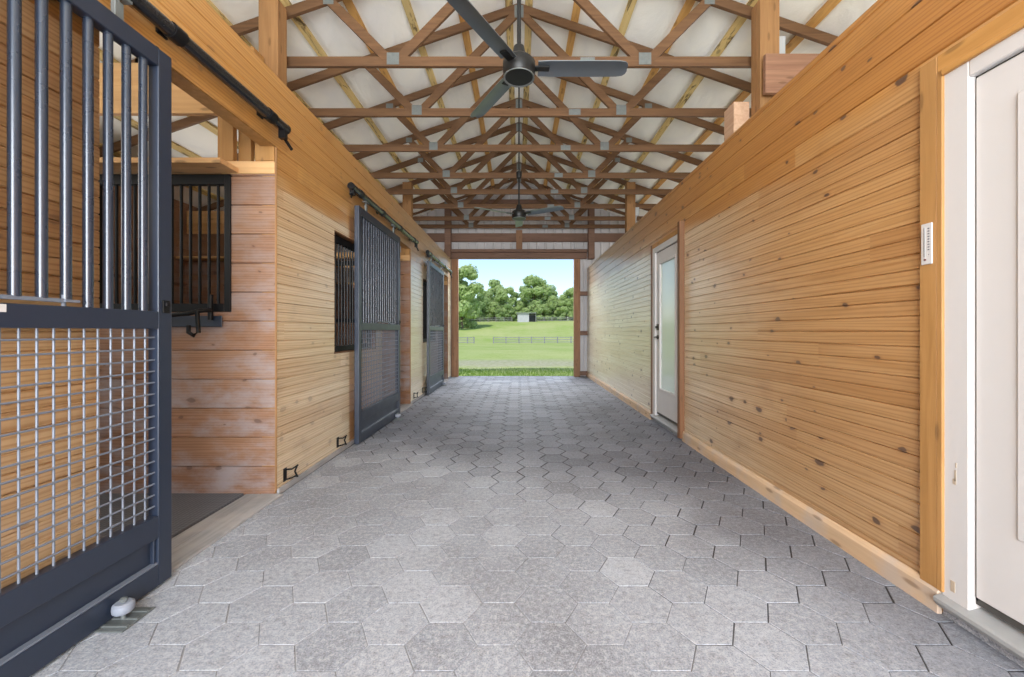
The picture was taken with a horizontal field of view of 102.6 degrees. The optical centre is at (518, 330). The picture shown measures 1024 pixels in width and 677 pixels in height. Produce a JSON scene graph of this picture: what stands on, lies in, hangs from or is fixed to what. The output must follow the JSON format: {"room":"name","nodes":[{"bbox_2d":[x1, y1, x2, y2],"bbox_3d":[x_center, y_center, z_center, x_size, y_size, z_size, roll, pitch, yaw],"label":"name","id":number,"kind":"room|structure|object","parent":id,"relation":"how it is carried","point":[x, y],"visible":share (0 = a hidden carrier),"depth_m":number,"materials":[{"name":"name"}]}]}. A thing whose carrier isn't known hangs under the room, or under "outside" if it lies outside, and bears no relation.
{"room":"farm building","nodes":[
{"label":"farm building","id":0,"kind":"room"},
{"bbox_2d":[102,186,223,303],"bbox_3d":[-5.480,-0.470,3.875,0.060,3.340,14.150,0,0,0],"label":"wall","id":1,"kind":"structure","parent":0,"point":[176,202],"depth_m":6.52,"materials":[{"name":"brown wood"}]},
{"bbox_2d":[98,63,276,494],"bbox_3d":[-3.609,-0.380,2.944,3.682,3.160,0.280,0,0,0],"label":"stall","id":2,"kind":"object","parent":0,"point":[224,378],"visible":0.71,"depth_m":2.99,"materials":[{"name":"brown wood"}]},
{"bbox_2d":[113,174,120,308],"bbox_3d":[-2.922,-0.651,3.000,0.051,0.974,0.040,0,0,0],"label":"grille","id":3,"kind":"object","parent":2,"relation":"attached to","point":[116,177],"depth_m":2.99,"materials":[{"name":"black metal"}]},
{"bbox_2d":[131,174,137,309],"bbox_3d":[-2.795,-0.647,3.000,0.044,0.981,0.040,0,0,0],"label":"grille","id":4,"kind":"object","parent":2,"relation":"attached to","point":[134,177],"depth_m":2.99,"materials":[{"name":"black metal"}]},
{"bbox_2d":[172,295,221,336],"bbox_3d":[-2.510,-0.108,2.889,0.720,0.303,0.171,0,0,0],"label":"bracket","id":5,"kind":"object","parent":2,"relation":"attached to","point":[179,319],"visible":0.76,"depth_m":2.95,"materials":[{"name":"black metal"}]},
{"bbox_2d":[0,0,450,588],"bbox_3d":[-1.827,-0.333,3.710,0.115,3.065,13.820,0,0,0],"label":"wall","id":6,"kind":"structure","parent":0,"point":[315,384],"depth_m":2.35,"materials":[{"name":"brown wood"}]},
{"bbox_2d":[131,0,292,150],"bbox_3d":[-1.714,-1.429,1.655,0.112,0.197,2.764,0,0,0],"label":"door track","id":7,"kind":"object","parent":6,"relation":"attached to","point":[166,28],"visible":1,"depth_m":2.19,"materials":[{"name":"metal"}]},
{"bbox_2d":[0,0,171,676],"bbox_3d":[-1.696,-0.129,1.235,0.068,2.633,1.500,0,0,0],"label":"door","id":8,"kind":"structure","parent":7,"relation":"hanging from","point":[44,613],"depth_m":1.62,"materials":[{"name":"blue metal"}]},
{"bbox_2d":[283,464,298,481],"bbox_3d":[-1.740,1.085,3.132,0.038,0.100,0.125,0,0,26],"label":"bracket","id":9,"kind":"object","parent":6,"relation":"in","point":[285,478],"depth_m":3.11,"materials":[{"name":"black metal"}]},
{"bbox_2d":[337,435,346,447],"bbox_3d":[-1.740,1.085,4.032,0.038,0.100,0.125,0,0,26],"label":"bracket","id":10,"kind":"object","parent":6,"relation":"in","point":[345,436],"depth_m":4.01,"materials":[{"name":"black metal"}]},
{"bbox_2d":[334,230,375,353],"bbox_3d":[-1.825,-0.375,4.500,0.109,1.190,1.140,0,0,0],"label":"window","id":11,"kind":"structure","parent":6,"relation":"in","point":[335,231],"depth_m":4.01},
{"bbox_2d":[335,234,370,351],"bbox_3d":[-1.840,-0.375,4.500,0.040,1.170,1.120,0,0,0],"label":"window grille","id":12,"kind":"object","parent":11,"relation":"attached to","point":[339,241],"visible":0.36,"depth_m":4.32,"materials":[{"name":"black metal"}]},
{"bbox_2d":[277,376,450,493],"bbox_3d":[-1.766,1.177,3.710,0.019,0.045,13.820,0,0,0],"label":"baseboard","id":13,"kind":"structure","parent":6,"relation":"attached to","point":[314,467],"depth_m":3.56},
{"bbox_2d":[347,182,418,250],"bbox_3d":[-1.714,-1.429,5.470,0.112,0.197,2.754,0,0,0],"label":"door track","id":14,"kind":"object","parent":6,"relation":"attached to","point":[354,190],"visible":0.98,"depth_m":4.89,"materials":[{"name":"metal"}]},
{"bbox_2d":[354,201,400,443],"bbox_3d":[-1.696,-0.129,5.055,0.068,2.633,1.500,0,0,0],"label":"door","id":15,"kind":"structure","parent":14,"relation":"hanging from","point":[376,247],"depth_m":4.80,"materials":[{"name":"metal"}]},
{"bbox_2d":[400,404,412,412],"bbox_3d":[-1.860,1.204,6.000,0.270,0.032,1.400,0,0,0],"label":"trim","id":16,"kind":"structure","parent":6,"relation":"attached to","point":[403,407],"depth_m":6.45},
{"bbox_2d":[426,250,452,277],"bbox_3d":[-1.714,-1.429,8.935,0.112,0.197,2.744,0,0,0],"label":"door track","id":17,"kind":"object","parent":6,"relation":"attached to","point":[428,253],"visible":1,"depth_m":8.55,"materials":[{"name":"metal"}]},
{"bbox_2d":[427,257,444,393],"bbox_3d":[-1.696,-0.129,8.430,0.068,2.633,1.500,0,0,0],"label":"door","id":18,"kind":"structure","parent":17,"relation":"hanging from","point":[435,276],"depth_m":8.33,"materials":[{"name":"metal"}]},
{"bbox_3d":[-1.826,-0.375,8.125,0.109,1.190,1.150,0,0,0],"label":"window","id":19,"kind":"structure","parent":6,"relation":"in","visible":0},
{"bbox_2d":[423,281,431,341],"bbox_3d":[-1.840,-0.375,8.125,0.040,1.170,1.130,0,0,0],"label":"window grille","id":20,"kind":"object","parent":19,"relation":"attached to","point":[424,282],"visible":0.25,"depth_m":7.98,"materials":[{"name":"black metal"}]},
{"bbox_2d":[172,494,282,571],"bbox_3d":[-1.860,1.204,2.365,0.270,0.032,1.270,0,0,0],"label":"threshold","id":21,"kind":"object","parent":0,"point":[191,542],"depth_m":2.49,"materials":[{"name":"wood"}]},
{"bbox_2d":[176,211,410,403],"bbox_3d":[-3.609,-0.380,6.644,3.682,3.160,0.280,0,0,0],"label":"wall","id":22,"kind":"structure","parent":0,"point":[405,257],"depth_m":6.70,"materials":[{"name":"brown wood"}]},
{"bbox_2d":[172,174,232,311],"bbox_3d":[-2.300,-0.640,3.000,0.436,0.996,0.040,0,0,0],"label":"window grille","id":23,"kind":"object","parent":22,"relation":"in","point":[201,180],"depth_m":2.99,"materials":[{"name":"black metal"}]},
{"bbox_2d":[337,261,351,321],"bbox_3d":[-2.605,-0.640,6.690,1.010,1.000,0.040,0,0,0],"label":"window grille","id":24,"kind":"object","parent":22,"relation":"in","point":[337,261],"visible":0.06,"depth_m":6.69,"materials":[{"name":"black metal"}]},
{"bbox_2d":[337,252,447,378],"bbox_3d":[-3.609,-0.380,10.162,3.682,3.160,0.280,0,0,0],"label":"wall","id":25,"kind":"structure","parent":0,"point":[445,278],"depth_m":10.21,"materials":[{"name":"brown wood"}]},
{"bbox_2d":[337,183,624,370],"bbox_3d":[0.000,-1.403,10.861,10.900,5.207,0.018,0,0,0],"label":"wall","id":26,"kind":"structure","parent":0,"point":[600,247],"depth_m":10.87,"materials":[{"name":"wood"}]},
{"bbox_2d":[444,209,451,258],"bbox_3d":[-1.850,-2.548,10.689,0.160,1.304,0.158,0,0,0],"label":"end post","id":27,"kind":"object","parent":26,"relation":"attached to","point":[447,212],"visible":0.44,"depth_m":10.61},
{"bbox_2d":[453,199,584,203],"bbox_3d":[0.000,-3.405,10.810,10.600,0.110,0.080,0,0,0],"label":"beam","id":28,"kind":"structure","parent":26,"relation":"attached to","point":[473,201],"depth_m":10.77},
{"bbox_2d":[451,253,586,258],"bbox_3d":[-0.085,-1.974,10.785,3.730,0.155,0.130,0,0,0],"label":"header","id":29,"kind":"object","parent":26,"relation":"attached to","point":[453,255],"visible":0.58,"depth_m":10.72,"materials":[{"name":"wood"}]},
{"bbox_2d":[451,249,586,252],"bbox_3d":[-0.085,-2.092,10.755,3.730,0.077,0.190,0,0,0],"label":"ledge","id":30,"kind":"object","parent":29,"relation":"on","point":[452,250],"visible":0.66,"depth_m":10.66,"materials":[{"name":"wood"}]},
{"bbox_2d":[516,230,521,248],"bbox_3d":[0.005,-2.386,10.765,0.160,0.508,0.090,0,0,0],"label":"stud","id":31,"kind":"object","parent":30,"relation":"on","point":[518,232],"visible":0.82,"depth_m":10.72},
{"bbox_2d":[426,233,624,241],"bbox_3d":[0.000,-2.460,10.810,10.600,0.220,0.080,0,0,0],"label":"beam","id":32,"kind":"structure","parent":26,"relation":"attached to","point":[436,237],"depth_m":10.77,"materials":[{"name":"wood"}]},
{"bbox_2d":[580,291,587,295],"bbox_3d":[1.777,-0.985,10.804,0.346,0.110,0.088,0,0,0],"label":"wood block","id":33,"kind":"object","parent":26,"relation":"attached to","point":[582,293],"depth_m":10.76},
{"bbox_2d":[580,331,587,334],"bbox_3d":[1.777,0.055,10.804,0.346,0.110,0.088,0,0,0],"label":"wood block","id":34,"kind":"object","parent":26,"relation":"attached to","point":[581,332],"depth_m":10.76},
{"bbox_2d":[580,371,587,375],"bbox_3d":[1.777,1.115,10.804,0.346,0.110,0.088,0,0,0],"label":"wood block","id":35,"kind":"object","parent":26,"relation":"attached to","point":[582,373],"depth_m":10.76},
{"bbox_2d":[588,209,594,259],"bbox_3d":[1.880,-2.538,10.689,0.160,1.324,0.158,0,0,0],"label":"end post","id":36,"kind":"object","parent":26,"relation":"attached to","point":[591,212],"visible":0.76,"depth_m":10.61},
{"bbox_2d":[98,0,876,221],"bbox_3d":[0.000,-2.990,3.925,11.600,2.001,14.250,0,0,0],"label":"ceiling","id":37,"kind":"structure","parent":0,"point":[651,21],"depth_m":5.35,"materials":[{"name":"white"}]},
{"bbox_2d":[113,116,200,156],"bbox_3d":[-4.500,-2.417,3.785,0.094,0.061,13.970,0,0,0],"label":"roof truss","id":38,"kind":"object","parent":37,"relation":"attached to","point":[134,124],"depth_m":5.38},
{"bbox_2d":[98,143,223,199],"bbox_3d":[-5.050,-2.228,3.785,0.094,0.061,13.970,0,0,0],"label":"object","id":39,"kind":"structure","parent":37,"relation":"attached to","point":[116,154],"depth_m":6.42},
{"bbox_2d":[100,49,254,159],"bbox_3d":[-3.950,-2.607,3.785,0.094,0.061,13.970,0,0,0],"label":"roof truss","id":40,"kind":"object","parent":37,"relation":"attached to","point":[206,124],"depth_m":5.18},
{"bbox_2d":[205,0,398,203],"bbox_3d":[-2.850,-2.987,3.785,0.094,0.061,13.970,0,0,0],"label":"roof beam","id":41,"kind":"structure","parent":37,"relation":"attached to","point":[209,2],"depth_m":5.17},
{"bbox_2d":[280,0,433,210],"bbox_3d":[-2.270,-3.187,3.785,0.094,0.061,13.970,0,0,0],"label":"purlin","id":42,"kind":"structure","parent":37,"relation":"attached to","point":[298,21],"depth_m":5.25,"materials":[{"name":"wood"}]},
{"bbox_2d":[343,0,452,202],"bbox_3d":[-1.750,-3.366,3.785,0.094,0.061,13.970,0,0,0],"label":"purlin","id":43,"kind":"structure","parent":37,"relation":"attached to","point":[349,5],"depth_m":4.50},
{"bbox_2d":[99,4,750,156],"bbox_3d":[0.000,-2.952,4.948,11.030,1.986,0.045,0,0,0],"label":"roof truss","id":44,"kind":"object","parent":37,"relation":"attached to","point":[509,13],"visible":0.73,"depth_m":4.93,"materials":[{"name":"wood"}]},
{"bbox_2d":[401,0,471,188],"bbox_3d":[-1.220,-3.549,3.785,0.094,0.061,13.970,0,0,0],"label":"purlin","id":45,"kind":"structure","parent":37,"relation":"attached to","point":[406,4],"depth_m":5.21,"materials":[{"name":"wood"}]},
{"bbox_2d":[197,98,702,210],"bbox_3d":[0.000,-2.952,6.948,11.030,1.986,0.045,0,0,0],"label":"roof truss","id":46,"kind":"object","parent":37,"relation":"attached to","point":[440,174],"visible":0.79,"depth_m":6.93,"materials":[{"name":"wood"}]},
{"bbox_2d":[458,14,494,188],"bbox_3d":[-0.670,-3.739,3.785,0.094,0.061,13.970,0,0,0],"label":"purlin","id":47,"kind":"structure","parent":37,"relation":"attached to","point":[466,36],"depth_m":6.22,"materials":[{"name":"wood"}]},
{"bbox_2d":[237,68,723,160],"bbox_3d":[0.000,-2.952,5.908,11.030,1.986,0.045,0,0,0],"label":"roof truss","id":48,"kind":"object","parent":37,"relation":"attached to","point":[426,146],"visible":0.63,"depth_m":5.89,"materials":[{"name":"wood"}]},
{"bbox_2d":[131,0,837,67],"bbox_3d":[0.000,-2.952,4.018,11.030,1.986,0.045,0,0,0],"label":"roof truss","id":49,"kind":"object","parent":37,"relation":"attached to","point":[403,58],"visible":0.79,"depth_m":4.00,"materials":[{"name":"wood"}]},
{"bbox_2d":[505,0,515,169],"bbox_3d":[-0.120,-3.929,3.785,0.094,0.061,13.970,0,0,0],"label":"purlin","id":50,"kind":"structure","parent":37,"relation":"attached to","point":[509,32],"depth_m":5.63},
{"bbox_2d":[413,179,624,227],"bbox_3d":[0.000,-3.002,10.518,11.030,1.986,0.045,0,0,0],"label":"roof truss","id":51,"kind":"object","parent":37,"relation":"attached to","point":[467,224],"visible":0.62,"depth_m":10.50,"materials":[{"name":"wood"}]},
{"bbox_2d":[474,88,563,226],"bbox_3d":[0.000,-2.777,6.251,1.262,2.226,1.104,0,0,0],"label":"ceiling fan","id":52,"kind":"object","parent":37,"relation":"hanging from","point":[518,214],"visible":1,"depth_m":6.04,"materials":[{"name":"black metal"}]},
{"bbox_2d":[399,162,650,220],"bbox_3d":[0.000,-2.952,9.598,11.030,1.986,0.045,0,0,0],"label":"roof truss","id":53,"kind":"object","parent":37,"relation":"attached to","point":[461,217],"visible":0.54,"depth_m":9.58,"materials":[{"name":"wood"}]},
{"bbox_2d":[389,152,665,208],"bbox_3d":[0.000,-2.952,8.658,11.030,1.986,0.045,0,0,0],"label":"roof truss","id":54,"kind":"object","parent":37,"relation":"attached to","point":[457,205],"visible":0.58,"depth_m":8.64,"materials":[{"name":"wood"}]},
{"bbox_2d":[522,0,532,169],"bbox_3d":[0.120,-3.929,3.785,0.094,0.061,13.970,0,0,0],"label":"purlin","id":55,"kind":"structure","parent":37,"relation":"attached to","point":[527,38],"depth_m":5.68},
{"bbox_2d":[375,122,682,194],"bbox_3d":[0.000,-2.952,7.758,11.030,1.986,0.045,0,0,0],"label":"roof truss","id":56,"kind":"object","parent":37,"relation":"attached to","point":[578,190],"visible":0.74,"depth_m":7.74,"materials":[{"name":"wood"}]},
{"bbox_2d":[447,0,627,117],"bbox_3d":[0.161,-2.777,2.700,1.104,2.226,1.262,0,0,0],"label":"ceiling fan","id":57,"kind":"object","parent":37,"relation":"hanging from","point":[519,67],"visible":1,"depth_m":2.67,"materials":[{"name":"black metal"}]},
{"bbox_2d":[543,2,580,188],"bbox_3d":[0.670,-3.739,3.785,0.094,0.061,13.970,0,0,0],"label":"purlin","id":58,"kind":"structure","parent":37,"relation":"attached to","point":[576,9],"depth_m":5.51,"materials":[{"name":"wood"}]},
{"bbox_2d":[566,0,636,188],"bbox_3d":[1.220,-3.549,3.785,0.094,0.061,13.970,0,0,0],"label":"purlin","id":59,"kind":"structure","parent":37,"relation":"attached to","point":[631,4],"depth_m":5.13,"materials":[{"name":"wood"}]},
{"bbox_2d":[585,0,694,202],"bbox_3d":[1.750,-3.366,3.785,0.094,0.061,13.970,0,0,0],"label":"purlin","id":60,"kind":"structure","parent":37,"relation":"attached to","point":[687,6],"depth_m":4.51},
{"bbox_2d":[604,0,757,210],"bbox_3d":[2.270,-3.187,3.785,0.094,0.061,13.970,0,0,0],"label":"purlin","id":61,"kind":"structure","parent":37,"relation":"attached to","point":[739,21],"depth_m":5.25,"materials":[{"name":"wood"}]},
{"bbox_2d":[639,0,841,203],"bbox_3d":[2.850,-2.987,3.785,0.094,0.061,13.970,0,0,0],"label":"purlin","id":62,"kind":"structure","parent":37,"relation":"attached to","point":[829,5],"depth_m":4.32,"materials":[{"name":"wood"}]},
{"bbox_2d":[459,318,573,375],"bbox_3d":[0.000,-5.914,180.000,520.000,18.972,480.000,0,0,0],"label":"lawn","id":63,"kind":"structure","parent":0,"point":[525,354],"depth_m":39.83,"materials":[{"name":"green plant"}]},
{"bbox_2d":[459,337,474,343],"bbox_3d":[-11.415,1.953,79.977,5.488,1.668,0.205,0,0,0],"label":"fence","id":64,"kind":"object","parent":63,"relation":"on","point":[467,342],"visible":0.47,"depth_m":79.88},
{"bbox_2d":[459,264,483,327],"bbox_3d":[-18.651,-10.213,127.850,16.061,21.449,16.280,0,0,17],"label":"leafy tree","id":65,"kind":"object","parent":63,"relation":"on","point":[469,309],"visible":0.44,"depth_m":125.06,"materials":[{"name":"green plant"}]},
{"bbox_2d":[469,291,489,321],"bbox_3d":[-16.354,-9.901,157.535,11.110,14.539,10.006,0,0,-21],"label":"leafy tree","id":66,"kind":"object","parent":63,"relation":"on","point":[480,296],"visible":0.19,"depth_m":156.52,"materials":[{"name":"green plant"}]},
{"bbox_2d":[478,307,491,321],"bbox_3d":[-13.780,-5.744,157.896,7.828,7.396,6.204,0,0,-43],"label":"bush","id":67,"kind":"object","parent":63,"relation":"on","point":[486,312],"visible":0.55,"depth_m":156.63,"materials":[{"name":"green plant"}]},
{"bbox_2d":[479,290,494,320],"bbox_3d":[-12.905,-10.000,165.998,8.422,13.894,8.537,0,0,27],"label":"leafy tree","id":68,"kind":"object","parent":63,"relation":"on","point":[488,293],"visible":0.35,"depth_m":164.43,"materials":[{"name":"green plant"}]},
{"bbox_2d":[470,319,510,319],"bbox_3d":[-15.837,-3.974,150.978,26.737,2.165,0.205,0,0,0],"label":"fence","id":69,"kind":"object","parent":63,"relation":"on","point":[470,319],"visible":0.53,"depth_m":150.89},
{"bbox_2d":[486,302,501,320],"bbox_3d":[-9.379,-6.873,159.708,8.050,9.617,9.024,0,0,-28],"label":"bush","id":70,"kind":"object","parent":63,"relation":"on","point":[493,306],"visible":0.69,"depth_m":157.44,"materials":[{"name":"green plant"}]},
{"bbox_2d":[487,279,503,320],"bbox_3d":[-10.271,-12.452,171.697,10.656,18.916,10.377,0,0,12],"label":"leafy tree","id":71,"kind":"object","parent":63,"relation":"on","point":[493,284],"visible":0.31,"depth_m":170.15,"materials":[{"name":"green plant"}]},
{"bbox_2d":[493,286,516,315],"bbox_3d":[-5.541,-10.194,159.731,9.968,14.713,10.104,0,0,-3],"label":"leafy tree","id":72,"kind":"object","parent":63,"relation":"on","point":[501,296],"visible":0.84,"depth_m":157.98,"materials":[{"name":"green plant"}]},
{"bbox_2d":[494,304,515,321],"bbox_3d":[-5.385,-6.264,157.384,8.946,8.452,7.090,0,0,-12],"label":"bush","id":73,"kind":"object","parent":63,"relation":"on","point":[503,316],"visible":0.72,"depth_m":155.76,"materials":[{"name":"green plant"}]},
{"bbox_2d":[459,367,573,375],"bbox_3d":[0.000,1.224,12.272,6.447,0.147,2.662,0,0,0],"label":"grass","id":74,"kind":"structure","parent":63,"relation":"on","point":[483,369],"depth_m":12.06,"materials":[{"name":"plant"}]},
{"bbox_2d":[510,306,522,320],"bbox_3d":[-0.522,-5.969,159.346,6.261,7.480,7.019,0,0,3],"label":"bush","id":75,"kind":"object","parent":63,"relation":"on","point":[517,309],"visible":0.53,"depth_m":157.29,"materials":[{"name":"green plant"}]},
{"bbox_2d":[512,292,528,307],"bbox_3d":[0.183,-9.532,164.692,9.664,12.647,8.703,0,0,-31],"label":"leafy tree","id":76,"kind":"object","parent":63,"relation":"on","point":[516,295],"visible":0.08,"depth_m":163.37,"materials":[{"name":"green plant"}]},
{"bbox_2d":[516,313,535,321],"bbox_3d":[2.629,-4.683,148.750,7.233,3.680,4.313,0,0,0],"label":"shed","id":77,"kind":"object","parent":63,"relation":"on","point":[521,317],"visible":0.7,"depth_m":147.00,"materials":[{"name":"metal"}]},
{"bbox_2d":[523,302,537,314],"bbox_3d":[4.489,-7.004,160.394,10.064,9.509,7.976,0,0,19],"label":"bush","id":78,"kind":"object","parent":63,"relation":"on","point":[528,304],"visible":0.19,"depth_m":158.54,"materials":[{"name":"green plant"}]},
{"bbox_2d":[493,336,573,343],"bbox_3d":[3.854,1.902,79.977,17.878,1.709,0.205,0,0,0],"label":"fence","id":79,"kind":"object","parent":63,"relation":"on","point":[544,337],"visible":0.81,"depth_m":79.88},
{"bbox_2d":[515,274,553,319],"bbox_3d":[6.267,-12.541,162.864,16.226,19.519,16.008,0,0,24],"label":"leafy tree","id":80,"kind":"object","parent":63,"relation":"on","point":[530,281],"visible":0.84,"depth_m":159.57,"materials":[{"name":"green plant"}]},
{"bbox_2d":[533,304,551,319],"bbox_3d":[8.791,-6.494,157.583,7.155,8.548,8.021,0,0,34],"label":"bush","id":81,"kind":"object","parent":63,"relation":"on","point":[541,308],"visible":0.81,"depth_m":156.12,"materials":[{"name":"green plant"}]},
{"bbox_2d":[535,285,558,318],"bbox_3d":[11.530,-11.373,167.806,11.809,16.301,13.112,0,0,43],"label":"leafy tree","id":82,"kind":"object","parent":63,"relation":"on","point":[554,292],"visible":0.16,"depth_m":165.16,"materials":[{"name":"green plant"}]},
{"bbox_2d":[546,295,559,319],"bbox_3d":[13.514,-8.751,159.732,6.801,11.068,6.709,0,0,-15],"label":"leafy tree","id":83,"kind":"object","parent":63,"relation":"on","point":[551,303],"visible":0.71,"depth_m":157.82,"materials":[{"name":"green plant"}]},
{"bbox_2d":[547,306,560,319],"bbox_3d":[13.789,-6.112,160.472,6.203,7.396,7.828,0,0,-40],"label":"bush","id":84,"kind":"object","parent":63,"relation":"on","point":[553,309],"visible":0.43,"depth_m":158.93,"materials":[{"name":"green plant"}]},
{"bbox_2d":[536,317,573,320],"bbox_3d":[19.520,-4.328,150.978,26.737,2.165,0.205,0,0,0],"label":"fence","id":85,"kind":"object","parent":63,"relation":"on","point":[536,317],"visible":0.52,"depth_m":150.89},
{"bbox_2d":[556,300,573,320],"bbox_3d":[18.309,-7.018,157.361,9.024,9.617,8.049,0,0,-25],"label":"bush","id":86,"kind":"object","parent":63,"relation":"on","point":[562,303],"visible":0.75,"depth_m":155.55,"materials":[{"name":"green plant"}]},
{"bbox_2d":[560,287,573,319],"bbox_3d":[19.671,-9.982,158.351,9.526,13.871,9.398,0,0,-19],"label":"leafy tree","id":87,"kind":"object","parent":63,"relation":"on","point":[568,297],"visible":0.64,"depth_m":155.68,"materials":[{"name":"green plant"}]},
{"bbox_2d":[30,376,1023,676],"bbox_3d":[0.115,1.204,3.375,3.830,0.009,15.150,0,0,0],"label":"floor","id":88,"kind":"structure","parent":0,"point":[504,526],"depth_m":2.04,"materials":[{"name":"concrete"}]},
{"bbox_2d":[94,596,154,632],"bbox_3d":[-1.629,1.151,1.700,0.115,0.094,0.150,0,0,0],"label":"roller","id":89,"kind":"object","parent":88,"relation":"on","point":[124,611],"visible":1,"depth_m":1.68,"materials":[{"name":"plastic"}]},
{"bbox_2d":[393,413,403,420],"bbox_3d":[-1.629,1.151,5.550,0.115,0.094,0.150,0,0,0],"label":"roller","id":90,"kind":"object","parent":88,"relation":"on","point":[397,415],"visible":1,"depth_m":5.52,"materials":[{"name":"plastic"}]},
{"bbox_2d":[451,259,458,376],"bbox_3d":[-1.684,-0.347,10.789,0.180,3.094,0.118,0,0,0],"label":"post","id":91,"kind":"object","parent":88,"relation":"on","point":[454,262],"visible":1,"depth_m":10.73,"materials":[{"name":"wood"}]},
{"bbox_2d":[574,259,579,376],"bbox_3d":[1.522,-0.347,10.789,0.160,3.094,0.118,0,0,0],"label":"post","id":92,"kind":"object","parent":88,"relation":"on","point":[576,261],"visible":1,"depth_m":10.73,"materials":[{"name":"wood"}]},
{"bbox_2d":[587,0,1022,611],"bbox_3d":[1.867,-0.230,3.825,0.135,2.860,14.050,0,0,0],"label":"wall","id":93,"kind":"structure","parent":0,"point":[802,226],"depth_m":2.49,"materials":[{"name":"brown wood"}]},
{"bbox_2d":[625,182,634,232],"bbox_3d":[2.310,-0.935,8.519,0.180,4.270,0.148,0,0,0],"label":"timber post","id":94,"kind":"object","parent":93,"relation":"attached to","point":[629,199],"visible":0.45,"depth_m":8.44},
{"bbox_2d":[635,207,638,223],"bbox_3d":[2.435,-2.155,8.496,0.082,0.790,0.097,0,0,0],"label":"junction box","id":95,"kind":"object","parent":94,"relation":"attached to","point":[636,208],"visible":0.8,"depth_m":8.45,"materials":[{"name":"grey plastic"}]},
{"bbox_2d":[651,246,652,418],"bbox_3d":[1.791,0.015,5.521,0.018,2.330,0.058,0,0,0],"label":"trim","id":96,"kind":"structure","parent":93,"relation":"attached to","point":[651,246],"depth_m":5.51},
{"bbox_2d":[650,235,676,435],"bbox_3d":[1.825,0.055,4.997,0.150,2.310,1.014,0,0,0],"label":"door","id":97,"kind":"structure","parent":93,"relation":"in","point":[664,256],"depth_m":5.09,"materials":[{"name":"white paint"}]},
{"bbox_2d":[652,230,676,248],"bbox_3d":[1.791,-1.123,5.006,0.018,0.055,0.972,0,0,0],"label":"trim","id":98,"kind":"structure","parent":93,"relation":"attached to","point":[673,233],"depth_m":5.02,"materials":[{"name":"brown wood"}]},
{"bbox_2d":[677,221,684,438],"bbox_3d":[1.772,-0.015,4.487,0.055,2.370,0.065,0,0,0],"label":"trim","id":99,"kind":"structure","parent":93,"relation":"attached to","point":[681,224],"depth_m":4.46,"materials":[{"name":"wood"}]},
{"bbox_2d":[586,372,941,613],"bbox_3d":[1.787,1.145,3.825,0.022,0.119,14.050,0,0,0],"label":"baseboard","id":100,"kind":"structure","parent":93,"relation":"attached to","point":[901,575],"depth_m":2.38,"materials":[{"name":"wood"}]},
{"bbox_2d":[751,0,778,116],"bbox_3d":[2.310,-0.935,3.849,0.180,4.270,0.148,0,0,0],"label":"timber post","id":101,"kind":"object","parent":93,"relation":"attached to","point":[765,13],"visible":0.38,"depth_m":3.77,"materials":[{"name":"wood"}]},
{"bbox_2d":[724,102,748,140],"bbox_3d":[2.135,-1.950,4.025,0.150,0.500,0.190,0,0,0],"label":"block","id":102,"kind":"object","parent":101,"relation":"attached to","point":[736,115],"visible":0.48,"depth_m":3.93,"materials":[{"name":"wood"}]},
{"bbox_2d":[779,36,784,53],"bbox_3d":[2.435,-2.345,3.857,0.082,0.790,0.097,0,0,0],"label":"junction box","id":103,"kind":"object","parent":101,"relation":"attached to","point":[781,38],"visible":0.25,"depth_m":3.81,"materials":[{"name":"grey plastic"}]},
{"bbox_2d":[763,54,818,94],"bbox_3d":[2.810,-2.322,3.712,1.180,0.355,0.043,0,0,0],"label":"header beam","id":104,"kind":"structure","parent":101,"relation":"attached to","point":[778,69],"depth_m":3.69,"materials":[{"name":"wood"}]},
{"bbox_2d":[921,222,932,264],"bbox_3d":[1.774,-0.379,1.785,0.010,0.178,0.048,0,0,0],"label":"thermometer","id":105,"kind":"object","parent":93,"relation":"attached to","point":[926,229],"visible":1,"depth_m":1.78,"materials":[{"name":"white paint"}]},
{"bbox_2d":[920,57,943,591],"bbox_3d":[1.789,-0.035,1.773,0.022,2.270,0.100,0,0,0],"label":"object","id":106,"kind":"structure","parent":93,"relation":"attached to","point":[931,82],"depth_m":1.76,"materials":[{"name":"brown wood"}]},
{"bbox_2d":[933,28,1023,667],"bbox_3d":[1.827,0.062,1.230,0.145,2.295,1.019,0,0,0],"label":"door frame","id":107,"kind":"structure","parent":93,"relation":"in","point":[983,593],"depth_m":1.59,"materials":[{"name":"white paint"}]},
{"bbox_2d":[937,0,1023,74],"bbox_3d":[1.786,-1.121,1.194,0.028,0.097,1.107,0,0,0],"label":"trim","id":108,"kind":"structure","parent":93,"relation":"attached to","point":[1011,21],"depth_m":1.57,"materials":[{"name":"brown wood"}]},
{"bbox_3d":[-3.720,1.231,3.775,3.460,0.058,13.950,0,0,0],"label":"floor","id":109,"kind":"structure","parent":0,"visible":0},
{"bbox_2d":[99,493,243,538],"bbox_3d":[-3.103,1.196,2.295,2.195,0.028,1.389,0,0,0],"label":"rubber mat","id":110,"kind":"object","parent":109,"relation":"on","point":[188,509],"visible":0.21,"depth_m":2.75,"materials":[{"name":"rubber"}]},
{"bbox_2d":[259,0,286,85],"bbox_3d":[-2.310,-0.935,3.849,0.180,4.270,0.148,0,0,0],"label":"timber post","id":111,"kind":"object","parent":109,"relation":"on","point":[272,13],"visible":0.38,"depth_m":3.77,"materials":[{"name":"wood"}]},
{"bbox_2d":[250,47,263,155],"bbox_3d":[-2.385,-2.050,3.675,0.110,0.900,0.150,0,0,0],"label":"block","id":112,"kind":"object","parent":111,"relation":"attached to","point":[260,56],"visible":0.18,"depth_m":3.65,"materials":[{"name":"brown wood"}]},
{"bbox_2d":[403,182,412,218],"bbox_3d":[-2.310,-0.935,8.519,0.180,4.270,0.148,0,0,0],"label":"timber post","id":113,"kind":"object","parent":109,"relation":"on","point":[407,199],"visible":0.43,"depth_m":8.44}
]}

